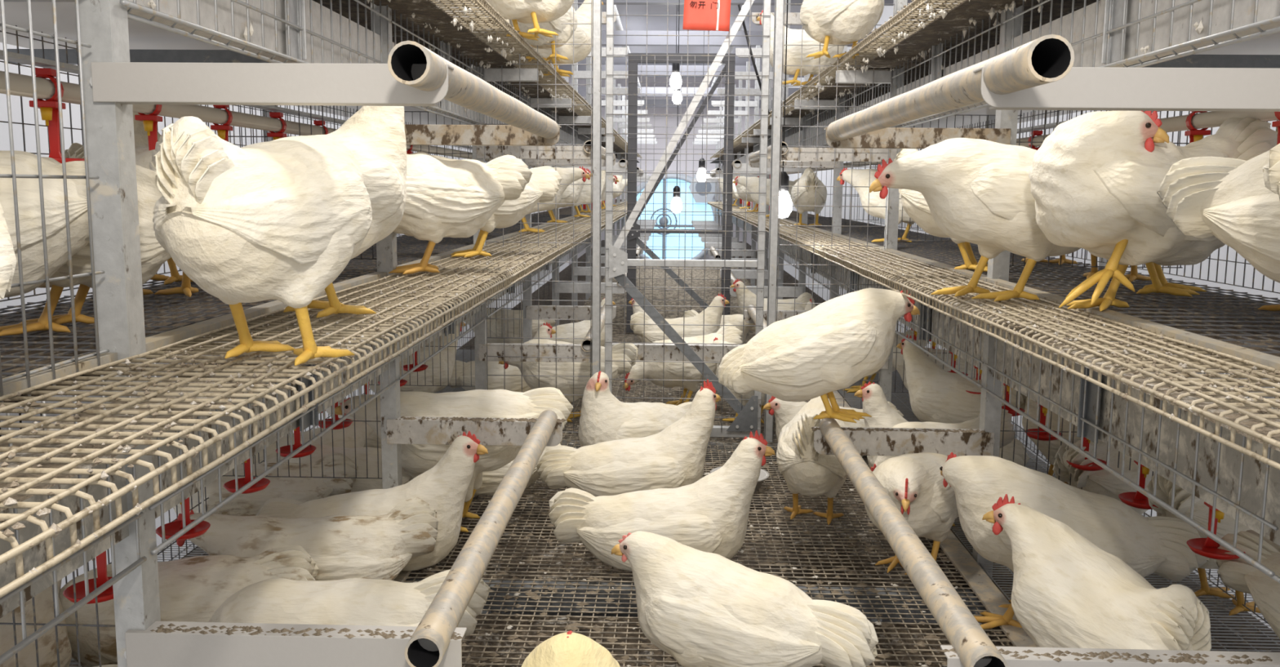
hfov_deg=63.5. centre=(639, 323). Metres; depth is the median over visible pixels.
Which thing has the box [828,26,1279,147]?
belt
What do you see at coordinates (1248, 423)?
drip tray
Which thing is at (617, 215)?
wire shelf
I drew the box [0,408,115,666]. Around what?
grille
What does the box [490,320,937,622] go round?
floor
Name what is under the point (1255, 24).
skirt
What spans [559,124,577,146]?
skirt
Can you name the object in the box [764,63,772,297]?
post
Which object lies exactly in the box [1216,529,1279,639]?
hen
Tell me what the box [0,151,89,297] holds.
hen
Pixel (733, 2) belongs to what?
trim
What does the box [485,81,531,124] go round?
skirt
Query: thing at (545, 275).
skirt
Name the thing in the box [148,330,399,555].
mesh panel
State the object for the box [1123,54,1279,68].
rod
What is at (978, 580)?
plank
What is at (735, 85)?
post
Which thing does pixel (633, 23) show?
ceiling
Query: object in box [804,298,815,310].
hen
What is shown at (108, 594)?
cup
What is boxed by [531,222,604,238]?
wire shelf
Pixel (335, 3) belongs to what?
floor
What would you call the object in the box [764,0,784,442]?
gate post
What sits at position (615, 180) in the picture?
hen
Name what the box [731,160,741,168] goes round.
pipe
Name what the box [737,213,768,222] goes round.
wire shelf
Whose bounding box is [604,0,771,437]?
gate
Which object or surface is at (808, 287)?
grille
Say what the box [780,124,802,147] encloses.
skirt
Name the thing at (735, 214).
wire shelf
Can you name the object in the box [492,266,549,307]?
grille
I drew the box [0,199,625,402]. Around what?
belt
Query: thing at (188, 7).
beam
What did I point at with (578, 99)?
wire shelf
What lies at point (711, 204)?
wire shelf
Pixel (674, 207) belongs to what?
hanging bulb
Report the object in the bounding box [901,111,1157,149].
pipe rail
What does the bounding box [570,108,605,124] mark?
wire shelf
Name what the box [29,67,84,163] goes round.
nipple drinker
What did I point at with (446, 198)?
hen
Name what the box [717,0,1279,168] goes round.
beam
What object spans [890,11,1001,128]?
skirt
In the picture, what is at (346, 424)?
cup
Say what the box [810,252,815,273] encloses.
plate
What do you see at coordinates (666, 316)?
tray
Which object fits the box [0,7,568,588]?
wall
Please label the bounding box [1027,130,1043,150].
nipple drinker
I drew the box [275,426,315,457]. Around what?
nipple drinker
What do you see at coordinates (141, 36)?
belt
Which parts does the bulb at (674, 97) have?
glass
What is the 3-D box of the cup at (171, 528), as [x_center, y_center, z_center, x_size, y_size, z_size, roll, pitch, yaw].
[-0.773,0.351,1.750,0.086,0.015,0.085,-1,8,-8]
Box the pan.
[709,466,768,490]
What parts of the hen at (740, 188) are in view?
leg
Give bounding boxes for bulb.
[669,17,680,89]
[671,0,682,213]
[672,21,680,104]
[696,30,706,182]
[778,0,791,218]
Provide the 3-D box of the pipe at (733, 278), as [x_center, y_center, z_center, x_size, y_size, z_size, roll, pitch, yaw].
[0.520,-0.273,5.952,0.042,0.042,1.100,1,8,2]
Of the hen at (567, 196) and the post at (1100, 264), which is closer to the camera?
the post at (1100, 264)
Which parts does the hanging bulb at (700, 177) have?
glass, cord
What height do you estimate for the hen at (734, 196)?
0.341 m
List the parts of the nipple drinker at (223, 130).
stem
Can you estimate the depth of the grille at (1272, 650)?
1.18 m
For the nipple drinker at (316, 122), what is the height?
0.130 m
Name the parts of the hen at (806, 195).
leg, leg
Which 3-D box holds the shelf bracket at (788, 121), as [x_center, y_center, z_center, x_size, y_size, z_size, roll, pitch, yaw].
[0.760,-1.041,5.317,0.182,0.038,0.024,1,8,2]
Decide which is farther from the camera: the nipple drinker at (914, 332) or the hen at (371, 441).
the nipple drinker at (914, 332)
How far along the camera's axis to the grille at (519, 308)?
4.44 m
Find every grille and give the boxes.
[0,0,109,402]
[0,25,486,302]
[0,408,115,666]
[65,305,488,583]
[204,105,377,259]
[222,383,382,478]
[355,111,472,235]
[368,316,471,386]
[460,300,523,338]
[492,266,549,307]
[531,165,551,217]
[695,182,711,195]
[805,277,842,305]
[807,161,880,220]
[841,148,920,228]
[869,110,1279,293]
[891,324,975,392]
[897,115,1022,240]
[897,320,1269,624]
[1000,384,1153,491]
[1009,110,1192,268]
[1271,648,1279,651]
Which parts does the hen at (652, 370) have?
leg, leg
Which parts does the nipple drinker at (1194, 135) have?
stem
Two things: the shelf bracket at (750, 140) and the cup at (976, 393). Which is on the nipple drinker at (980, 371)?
the cup at (976, 393)
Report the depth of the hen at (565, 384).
3.49 m
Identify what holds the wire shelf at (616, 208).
attached to the post
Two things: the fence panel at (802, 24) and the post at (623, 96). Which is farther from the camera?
the post at (623, 96)
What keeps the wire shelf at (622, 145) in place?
attached to the post at (605, 84)
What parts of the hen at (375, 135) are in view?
leg, leg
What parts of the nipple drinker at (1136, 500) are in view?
stem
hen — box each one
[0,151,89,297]
[0,156,171,336]
[0,203,17,299]
[0,578,71,666]
[58,543,319,666]
[64,142,193,284]
[93,663,117,666]
[133,111,199,297]
[152,116,372,365]
[173,452,358,515]
[174,497,438,580]
[208,568,490,635]
[242,417,373,463]
[256,431,488,570]
[283,106,406,317]
[285,444,419,492]
[321,397,381,448]
[332,386,573,532]
[368,322,465,392]
[388,151,532,274]
[432,155,561,257]
[448,321,555,392]
[463,308,555,343]
[474,443,560,495]
[485,0,573,40]
[498,0,603,76]
[498,338,638,422]
[509,5,577,62]
[518,166,590,232]
[521,630,620,666]
[536,379,720,497]
[546,168,591,222]
[548,430,775,570]
[550,297,615,346]
[573,170,605,217]
[578,370,692,446]
[579,175,618,213]
[600,175,622,208]
[611,531,878,666]
[613,178,627,205]
[622,323,742,405]
[628,297,650,342]
[630,293,729,342]
[682,309,755,342]
[712,337,764,422]
[717,178,738,205]
[718,288,919,422]
[729,278,814,331]
[732,179,751,208]
[733,175,799,217]
[733,176,758,212]
[756,9,844,85]
[763,395,903,456]
[776,395,847,524]
[791,168,826,226]
[800,0,884,59]
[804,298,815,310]
[836,167,915,242]
[843,329,928,392]
[853,381,1030,468]
[864,452,959,574]
[869,137,1080,301]
[870,408,1014,525]
[892,344,982,389]
[894,148,987,271]
[896,334,1026,423]
[939,452,1209,629]
[982,493,1211,650]
[1021,254,1077,265]
[1022,396,1080,484]
[1028,111,1277,311]
[1052,438,1155,514]
[1083,253,1151,281]
[1136,262,1206,297]
[1146,474,1261,615]
[1156,150,1279,283]
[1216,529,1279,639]
[1257,127,1279,311]
[1262,143,1279,199]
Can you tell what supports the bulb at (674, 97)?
hanging from the ceiling
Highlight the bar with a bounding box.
[604,342,742,361]
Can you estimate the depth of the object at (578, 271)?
6.52 m
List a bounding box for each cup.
[51,157,84,163]
[62,576,113,604]
[155,519,210,540]
[223,476,270,493]
[275,444,315,457]
[318,417,352,429]
[400,364,428,372]
[965,390,981,394]
[1001,405,1025,416]
[1025,428,1062,440]
[1066,458,1106,471]
[1118,492,1158,509]
[1186,537,1245,559]
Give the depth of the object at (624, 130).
12.78 m
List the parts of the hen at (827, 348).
leg, leg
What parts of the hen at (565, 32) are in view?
leg, leg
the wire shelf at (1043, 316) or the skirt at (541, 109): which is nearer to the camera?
the wire shelf at (1043, 316)
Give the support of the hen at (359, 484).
on the floor at (565, 274)
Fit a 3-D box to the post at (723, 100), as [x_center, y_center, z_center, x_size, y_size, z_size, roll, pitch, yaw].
[1.117,-1.661,13.953,0.034,2.650,0.036,1,8,2]
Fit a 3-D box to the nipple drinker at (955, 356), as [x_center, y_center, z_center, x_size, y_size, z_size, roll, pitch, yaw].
[0.995,0.107,3.268,0.086,0.130,0.085,1,8,7]
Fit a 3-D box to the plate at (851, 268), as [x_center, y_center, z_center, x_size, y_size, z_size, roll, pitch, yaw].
[0.783,-0.192,3.785,0.017,0.193,0.044,1,8,2]
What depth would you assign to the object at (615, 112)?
9.57 m
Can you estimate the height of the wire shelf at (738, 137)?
0.035 m
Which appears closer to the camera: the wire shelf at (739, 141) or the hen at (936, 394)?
the hen at (936, 394)
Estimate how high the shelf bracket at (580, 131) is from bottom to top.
0.038 m
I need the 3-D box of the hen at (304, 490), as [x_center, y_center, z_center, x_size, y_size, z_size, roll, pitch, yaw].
[-0.907,0.384,2.389,0.497,0.195,0.196,-1,8,-14]
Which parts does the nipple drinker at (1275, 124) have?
stem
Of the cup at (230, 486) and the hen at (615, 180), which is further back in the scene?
the hen at (615, 180)
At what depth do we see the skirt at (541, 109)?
4.87 m
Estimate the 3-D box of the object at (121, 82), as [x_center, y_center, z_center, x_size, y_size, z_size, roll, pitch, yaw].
[-0.388,-0.254,1.098,0.377,0.041,0.033,1,8,2]
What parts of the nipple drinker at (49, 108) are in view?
stem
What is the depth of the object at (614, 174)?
7.50 m
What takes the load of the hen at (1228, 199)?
on the belt at (1228, 318)
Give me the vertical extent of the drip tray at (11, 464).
0.003 m
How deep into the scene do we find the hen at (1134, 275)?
2.18 m
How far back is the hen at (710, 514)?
2.15 m
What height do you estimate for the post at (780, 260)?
2.650 m
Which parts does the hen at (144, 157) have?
leg, leg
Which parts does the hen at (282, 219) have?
leg, leg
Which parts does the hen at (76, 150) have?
leg, leg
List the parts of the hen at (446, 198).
leg, leg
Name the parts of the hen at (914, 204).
leg, leg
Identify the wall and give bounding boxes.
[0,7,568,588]
[568,76,773,265]
[777,3,1279,630]
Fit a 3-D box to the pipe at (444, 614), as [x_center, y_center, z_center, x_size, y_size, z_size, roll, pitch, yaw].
[-0.216,0.280,1.679,0.042,0.042,1.140,1,8,2]
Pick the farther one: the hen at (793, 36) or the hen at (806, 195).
the hen at (806, 195)
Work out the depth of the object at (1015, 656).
1.14 m
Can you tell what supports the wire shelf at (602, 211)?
attached to the post at (588, 295)
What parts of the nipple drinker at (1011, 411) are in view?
stem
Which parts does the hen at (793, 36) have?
leg, leg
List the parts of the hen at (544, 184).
leg, leg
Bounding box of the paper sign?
[682,0,730,31]
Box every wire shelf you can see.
[0,351,347,597]
[137,271,505,384]
[396,244,559,288]
[430,0,542,63]
[486,231,587,255]
[502,53,574,94]
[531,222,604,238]
[544,88,592,112]
[560,216,615,228]
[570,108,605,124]
[579,212,623,221]
[591,121,616,133]
[600,206,626,209]
[600,208,626,216]
[604,131,623,141]
[613,137,627,145]
[613,204,626,207]
[616,143,627,147]
[706,201,722,204]
[710,155,721,159]
[710,202,722,206]
[713,204,734,208]
[717,205,742,210]
[732,208,752,210]
[732,210,758,217]
[733,132,753,142]
[733,138,742,144]
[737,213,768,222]
[742,122,769,134]
[748,217,798,226]
[754,109,793,126]
[765,224,831,240]
[771,89,824,114]
[786,233,884,258]
[796,57,875,96]
[823,248,991,292]
[838,0,965,65]
[899,278,1279,395]
[1120,368,1279,470]
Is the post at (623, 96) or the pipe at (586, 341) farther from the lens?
the post at (623, 96)
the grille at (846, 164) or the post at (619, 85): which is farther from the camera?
the post at (619, 85)
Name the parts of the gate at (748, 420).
gusset plate, rail, gusset plate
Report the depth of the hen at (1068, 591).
1.50 m
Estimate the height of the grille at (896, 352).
0.392 m
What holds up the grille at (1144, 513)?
attached to the post at (1100, 264)
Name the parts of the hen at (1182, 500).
leg, leg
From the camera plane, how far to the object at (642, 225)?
14.00 m
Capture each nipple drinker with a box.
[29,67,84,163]
[62,550,113,604]
[134,104,162,150]
[155,497,210,540]
[210,105,232,142]
[223,457,270,493]
[266,111,286,140]
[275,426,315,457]
[313,120,328,134]
[318,401,352,429]
[377,379,407,386]
[400,351,428,372]
[406,145,413,154]
[911,328,916,341]
[929,339,936,348]
[948,351,968,375]
[965,364,982,394]
[1001,382,1025,416]
[1025,402,1062,440]
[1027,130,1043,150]
[1066,436,1106,471]
[1118,460,1158,509]
[1184,111,1210,142]
[1186,501,1245,559]
[1271,111,1279,145]
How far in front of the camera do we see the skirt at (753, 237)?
8.30 m
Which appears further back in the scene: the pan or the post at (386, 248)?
the pan
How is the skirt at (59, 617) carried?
hanging from the wire shelf at (13, 389)
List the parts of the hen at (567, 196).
leg, leg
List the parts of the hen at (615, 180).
leg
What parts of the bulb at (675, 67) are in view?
glass, cord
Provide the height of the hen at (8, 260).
0.267 m
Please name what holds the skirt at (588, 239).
hanging from the wire shelf at (617, 215)
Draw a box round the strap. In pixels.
[737,4,769,114]
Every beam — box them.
[0,214,626,617]
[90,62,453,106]
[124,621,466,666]
[127,0,618,162]
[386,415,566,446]
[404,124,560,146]
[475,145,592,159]
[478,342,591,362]
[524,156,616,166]
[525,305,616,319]
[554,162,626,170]
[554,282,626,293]
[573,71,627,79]
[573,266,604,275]
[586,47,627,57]
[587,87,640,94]
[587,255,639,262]
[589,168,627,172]
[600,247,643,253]
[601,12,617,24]
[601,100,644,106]
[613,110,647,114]
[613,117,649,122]
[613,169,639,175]
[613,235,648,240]
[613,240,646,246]
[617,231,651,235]
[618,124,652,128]
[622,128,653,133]
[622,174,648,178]
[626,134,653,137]
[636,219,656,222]
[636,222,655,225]
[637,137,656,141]
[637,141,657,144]
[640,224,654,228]
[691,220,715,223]
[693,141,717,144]
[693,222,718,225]
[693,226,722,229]
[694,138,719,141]
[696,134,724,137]
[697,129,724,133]
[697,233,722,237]
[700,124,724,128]
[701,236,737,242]
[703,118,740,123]
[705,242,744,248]
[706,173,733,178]
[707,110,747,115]
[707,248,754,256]
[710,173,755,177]
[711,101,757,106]
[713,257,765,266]
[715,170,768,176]
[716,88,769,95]
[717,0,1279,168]
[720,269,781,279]
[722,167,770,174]
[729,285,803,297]
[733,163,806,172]
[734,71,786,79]
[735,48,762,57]
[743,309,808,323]
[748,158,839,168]
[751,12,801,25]
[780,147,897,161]
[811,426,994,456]
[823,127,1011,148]
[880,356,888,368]
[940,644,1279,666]
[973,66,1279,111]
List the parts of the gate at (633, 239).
gusset plate, rail, gusset plate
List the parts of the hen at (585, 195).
leg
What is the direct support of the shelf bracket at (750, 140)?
attached to the post at (771, 67)
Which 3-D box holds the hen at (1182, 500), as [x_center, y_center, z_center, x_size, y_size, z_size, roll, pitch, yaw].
[1.165,0.395,2.016,0.491,0.306,0.189,-4,9,-28]
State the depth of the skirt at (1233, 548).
1.46 m
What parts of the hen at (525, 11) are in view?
leg, leg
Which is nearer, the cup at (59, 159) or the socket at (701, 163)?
the cup at (59, 159)
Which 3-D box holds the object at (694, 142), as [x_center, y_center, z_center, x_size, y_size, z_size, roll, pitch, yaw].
[1.004,-2.795,15.978,0.377,0.045,0.033,1,8,2]
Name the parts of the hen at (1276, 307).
leg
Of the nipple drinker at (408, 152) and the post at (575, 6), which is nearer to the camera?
the nipple drinker at (408, 152)
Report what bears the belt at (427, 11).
attached to the post at (104, 24)
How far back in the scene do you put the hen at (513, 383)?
3.92 m
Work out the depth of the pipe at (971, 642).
1.38 m
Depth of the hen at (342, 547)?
1.96 m
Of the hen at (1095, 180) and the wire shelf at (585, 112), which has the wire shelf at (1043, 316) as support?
the hen at (1095, 180)
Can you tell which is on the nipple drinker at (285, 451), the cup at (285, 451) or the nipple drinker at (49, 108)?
the cup at (285, 451)
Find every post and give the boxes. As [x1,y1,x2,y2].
[78,0,160,666]
[262,105,289,433]
[284,0,306,59]
[370,2,402,488]
[470,1,490,613]
[521,95,532,342]
[551,64,559,326]
[571,0,577,320]
[585,57,591,302]
[591,0,601,376]
[604,84,605,239]
[613,79,615,235]
[617,84,620,235]
[621,95,625,247]
[625,99,627,247]
[713,116,718,257]
[716,106,722,248]
[720,100,724,257]
[731,84,736,257]
[735,80,742,268]
[742,61,750,270]
[750,45,760,285]
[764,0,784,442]
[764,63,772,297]
[777,0,791,299]
[798,73,810,293]
[829,45,847,299]
[869,0,907,622]
[972,5,1022,623]
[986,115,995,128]
[1098,257,1106,269]
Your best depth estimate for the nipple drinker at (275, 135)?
2.13 m
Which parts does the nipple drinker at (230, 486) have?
stem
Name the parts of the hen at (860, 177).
leg, leg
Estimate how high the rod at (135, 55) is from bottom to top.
0.025 m
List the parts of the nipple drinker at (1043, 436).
stem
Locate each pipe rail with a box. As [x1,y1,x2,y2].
[0,49,472,149]
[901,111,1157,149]
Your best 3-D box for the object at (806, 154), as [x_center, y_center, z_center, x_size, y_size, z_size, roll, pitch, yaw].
[0.605,-0.525,3.212,0.377,0.041,0.033,1,8,2]
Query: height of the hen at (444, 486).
0.288 m
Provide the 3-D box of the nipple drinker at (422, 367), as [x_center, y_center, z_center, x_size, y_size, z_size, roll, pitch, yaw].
[-0.724,0.086,3.318,0.086,0.130,0.085,-1,8,-9]
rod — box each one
[3,0,75,2]
[7,48,268,64]
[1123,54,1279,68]
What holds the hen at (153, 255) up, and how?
on the belt at (162, 313)
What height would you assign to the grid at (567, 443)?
0.006 m
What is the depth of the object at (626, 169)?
6.43 m
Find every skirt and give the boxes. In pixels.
[0,375,146,664]
[391,9,485,124]
[398,287,487,380]
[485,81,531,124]
[486,267,532,318]
[531,107,559,146]
[532,256,559,286]
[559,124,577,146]
[559,244,578,266]
[577,127,591,146]
[577,237,591,253]
[751,225,757,243]
[753,142,759,152]
[764,231,768,249]
[767,135,771,146]
[777,234,798,268]
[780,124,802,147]
[797,247,830,289]
[801,109,835,147]
[829,258,880,296]
[835,83,888,128]
[883,282,983,388]
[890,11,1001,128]
[982,324,1279,582]
[1002,0,1279,67]
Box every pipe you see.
[0,71,544,168]
[387,40,559,138]
[404,409,557,666]
[581,303,613,351]
[582,140,615,160]
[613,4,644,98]
[618,159,627,168]
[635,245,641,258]
[709,246,720,259]
[710,5,751,98]
[710,167,721,175]
[730,271,737,284]
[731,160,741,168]
[746,304,766,328]
[748,141,788,163]
[786,111,1278,174]
[818,417,1008,666]
[826,34,1074,141]
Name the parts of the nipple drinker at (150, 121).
stem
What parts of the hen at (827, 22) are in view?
leg, leg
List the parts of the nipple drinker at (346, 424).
stem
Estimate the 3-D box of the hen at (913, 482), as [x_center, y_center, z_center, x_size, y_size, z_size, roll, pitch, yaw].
[0.605,0.389,2.200,0.183,0.261,0.416,8,10,43]
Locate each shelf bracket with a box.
[480,68,537,81]
[527,97,571,107]
[556,115,591,124]
[577,128,604,134]
[591,136,614,142]
[742,137,759,142]
[753,128,783,135]
[769,117,805,125]
[794,99,839,109]
[835,70,895,84]
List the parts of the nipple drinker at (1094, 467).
stem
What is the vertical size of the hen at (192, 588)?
0.167 m
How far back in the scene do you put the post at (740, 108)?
10.63 m
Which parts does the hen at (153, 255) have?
leg, leg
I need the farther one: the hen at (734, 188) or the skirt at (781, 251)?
the hen at (734, 188)
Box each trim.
[435,0,930,5]
[484,30,871,47]
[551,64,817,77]
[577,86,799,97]
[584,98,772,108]
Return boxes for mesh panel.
[120,0,390,63]
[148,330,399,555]
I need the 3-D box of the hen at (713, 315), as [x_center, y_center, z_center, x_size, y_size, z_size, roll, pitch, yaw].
[0.169,0.045,4.419,0.431,0.353,0.185,0,8,-6]
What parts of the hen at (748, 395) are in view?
leg, leg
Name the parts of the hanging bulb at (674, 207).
glass, cord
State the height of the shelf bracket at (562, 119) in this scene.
0.038 m
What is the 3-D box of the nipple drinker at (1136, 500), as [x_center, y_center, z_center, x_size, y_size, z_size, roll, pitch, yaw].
[0.955,0.281,1.956,0.086,0.130,0.085,2,8,11]
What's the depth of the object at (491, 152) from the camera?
3.22 m
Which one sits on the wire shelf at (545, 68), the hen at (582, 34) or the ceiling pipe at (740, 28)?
the hen at (582, 34)
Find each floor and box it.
[68,240,624,666]
[312,0,625,159]
[405,578,988,617]
[408,459,971,589]
[461,613,1013,666]
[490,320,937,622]
[718,241,1279,652]
[720,0,1099,163]
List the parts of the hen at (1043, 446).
leg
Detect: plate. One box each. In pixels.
[297,364,319,431]
[440,41,451,110]
[444,302,454,336]
[508,273,515,293]
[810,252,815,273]
[849,268,857,292]
[919,296,931,342]
[930,43,942,82]
[1076,341,1102,443]
[1101,0,1128,63]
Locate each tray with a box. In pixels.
[0,319,397,511]
[562,374,828,442]
[579,315,752,342]
[768,226,1279,451]
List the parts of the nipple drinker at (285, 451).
stem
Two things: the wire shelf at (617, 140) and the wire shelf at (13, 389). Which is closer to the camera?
the wire shelf at (13, 389)
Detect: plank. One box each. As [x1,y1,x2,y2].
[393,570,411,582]
[826,390,1037,647]
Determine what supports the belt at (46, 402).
attached to the post at (269, 139)
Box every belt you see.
[0,1,469,124]
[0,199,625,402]
[0,330,285,437]
[369,0,639,162]
[710,0,1031,163]
[714,200,1279,357]
[716,208,1279,546]
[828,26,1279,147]
[1109,341,1279,398]
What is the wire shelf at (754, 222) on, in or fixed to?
attached to the post at (802, 277)
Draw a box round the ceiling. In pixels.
[577,4,804,66]
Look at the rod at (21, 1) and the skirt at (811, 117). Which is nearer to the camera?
the rod at (21, 1)
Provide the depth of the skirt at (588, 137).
6.81 m
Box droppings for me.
[406,377,1010,666]
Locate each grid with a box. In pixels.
[404,572,1014,666]
[416,439,965,582]
[562,333,828,442]
[570,266,755,335]
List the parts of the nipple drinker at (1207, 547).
stem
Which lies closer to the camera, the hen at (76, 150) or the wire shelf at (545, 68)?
the hen at (76, 150)
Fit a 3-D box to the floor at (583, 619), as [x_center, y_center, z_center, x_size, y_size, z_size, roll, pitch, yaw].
[0.079,0.663,1.589,1.244,0.020,0.980,1,8,2]
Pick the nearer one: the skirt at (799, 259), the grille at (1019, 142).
the grille at (1019, 142)
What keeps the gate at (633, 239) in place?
on the grid at (619, 335)
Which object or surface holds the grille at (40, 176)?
attached to the post at (104, 24)
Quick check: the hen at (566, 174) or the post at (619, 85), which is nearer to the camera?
the hen at (566, 174)
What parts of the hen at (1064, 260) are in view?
leg, leg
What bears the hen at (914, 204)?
on the belt at (1228, 318)
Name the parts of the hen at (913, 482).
leg, leg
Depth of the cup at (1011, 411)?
2.76 m
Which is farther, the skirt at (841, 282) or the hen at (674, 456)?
the skirt at (841, 282)
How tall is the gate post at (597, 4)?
1.950 m
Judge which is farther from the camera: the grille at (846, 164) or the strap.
the grille at (846, 164)
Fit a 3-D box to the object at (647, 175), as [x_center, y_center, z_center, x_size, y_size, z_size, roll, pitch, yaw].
[-0.092,-1.526,10.730,0.377,0.041,0.033,1,8,2]
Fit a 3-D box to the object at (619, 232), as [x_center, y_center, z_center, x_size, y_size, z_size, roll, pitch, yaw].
[-0.062,-1.039,11.883,0.382,0.054,0.033,1,8,2]
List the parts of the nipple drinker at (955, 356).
stem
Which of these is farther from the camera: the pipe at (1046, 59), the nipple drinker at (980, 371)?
the nipple drinker at (980, 371)
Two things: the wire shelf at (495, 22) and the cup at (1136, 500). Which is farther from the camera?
the wire shelf at (495, 22)
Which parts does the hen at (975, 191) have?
leg, leg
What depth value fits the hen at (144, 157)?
1.73 m
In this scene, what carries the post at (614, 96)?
on the floor at (491, 611)
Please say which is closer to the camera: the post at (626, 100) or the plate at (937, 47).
the plate at (937, 47)
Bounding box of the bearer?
[560,440,868,462]
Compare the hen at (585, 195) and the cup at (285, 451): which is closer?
the cup at (285, 451)
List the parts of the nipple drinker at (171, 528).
stem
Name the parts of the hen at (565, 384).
leg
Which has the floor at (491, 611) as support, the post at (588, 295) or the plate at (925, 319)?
the post at (588, 295)
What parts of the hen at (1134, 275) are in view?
leg, leg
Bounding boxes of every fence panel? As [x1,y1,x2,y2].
[483,0,591,432]
[773,0,894,435]
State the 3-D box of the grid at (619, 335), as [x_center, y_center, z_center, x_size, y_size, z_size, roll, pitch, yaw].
[0.169,0.218,4.479,1.257,0.006,2.373,1,8,2]
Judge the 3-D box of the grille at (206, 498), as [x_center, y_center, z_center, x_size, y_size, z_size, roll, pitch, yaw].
[-0.929,0.144,3.125,0.004,0.441,5.501,1,8,2]
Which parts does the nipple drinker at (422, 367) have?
stem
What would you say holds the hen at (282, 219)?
on the wire shelf at (13, 389)
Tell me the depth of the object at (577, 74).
6.36 m
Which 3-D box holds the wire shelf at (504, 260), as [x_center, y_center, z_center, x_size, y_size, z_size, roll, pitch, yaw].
[-0.407,-0.162,2.735,0.282,0.036,1.079,1,8,2]
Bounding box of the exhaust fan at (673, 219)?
[636,172,717,259]
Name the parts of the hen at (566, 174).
leg, leg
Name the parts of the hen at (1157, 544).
leg, leg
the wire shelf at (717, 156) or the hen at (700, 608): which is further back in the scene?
the wire shelf at (717, 156)
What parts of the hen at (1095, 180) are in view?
leg, leg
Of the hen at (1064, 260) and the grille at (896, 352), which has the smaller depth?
the hen at (1064, 260)
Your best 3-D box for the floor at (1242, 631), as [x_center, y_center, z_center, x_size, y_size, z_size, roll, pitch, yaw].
[1.198,-0.306,8.752,0.525,0.071,16.101,1,8,2]
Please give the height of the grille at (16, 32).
0.421 m
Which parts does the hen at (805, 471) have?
leg, leg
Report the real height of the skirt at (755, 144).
0.218 m
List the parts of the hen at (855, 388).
leg, leg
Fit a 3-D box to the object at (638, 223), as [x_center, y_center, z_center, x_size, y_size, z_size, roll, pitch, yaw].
[0.037,-1.463,15.094,0.382,0.054,0.033,1,8,2]
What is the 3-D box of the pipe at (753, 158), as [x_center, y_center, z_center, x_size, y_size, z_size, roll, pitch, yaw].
[0.453,-0.613,3.730,0.042,0.042,1.100,1,8,2]
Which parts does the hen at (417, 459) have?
leg, leg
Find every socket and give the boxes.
[671,63,679,72]
[672,186,680,197]
[698,158,705,168]
[779,171,789,191]
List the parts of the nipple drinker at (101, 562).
stem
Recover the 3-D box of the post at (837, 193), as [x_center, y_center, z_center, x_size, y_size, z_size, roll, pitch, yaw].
[0.821,-0.388,4.321,0.034,2.650,0.037,1,8,2]
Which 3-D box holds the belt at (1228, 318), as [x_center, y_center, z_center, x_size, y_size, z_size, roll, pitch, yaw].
[1.151,-0.892,8.323,0.410,0.018,16.801,1,8,2]
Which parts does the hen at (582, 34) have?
leg, leg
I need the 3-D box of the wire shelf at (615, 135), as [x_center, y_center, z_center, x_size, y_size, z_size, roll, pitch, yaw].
[-0.265,-1.456,8.010,0.226,0.035,1.076,1,8,2]
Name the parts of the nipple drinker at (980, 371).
stem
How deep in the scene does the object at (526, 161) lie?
4.29 m
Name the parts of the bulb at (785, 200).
glass, cord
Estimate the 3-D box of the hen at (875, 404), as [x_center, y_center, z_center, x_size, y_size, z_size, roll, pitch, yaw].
[0.808,0.301,2.787,0.461,0.282,0.200,2,8,10]
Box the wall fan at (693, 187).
[688,172,718,203]
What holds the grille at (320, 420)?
attached to the post at (386, 248)
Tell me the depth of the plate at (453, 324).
2.78 m
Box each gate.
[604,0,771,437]
[626,53,735,332]

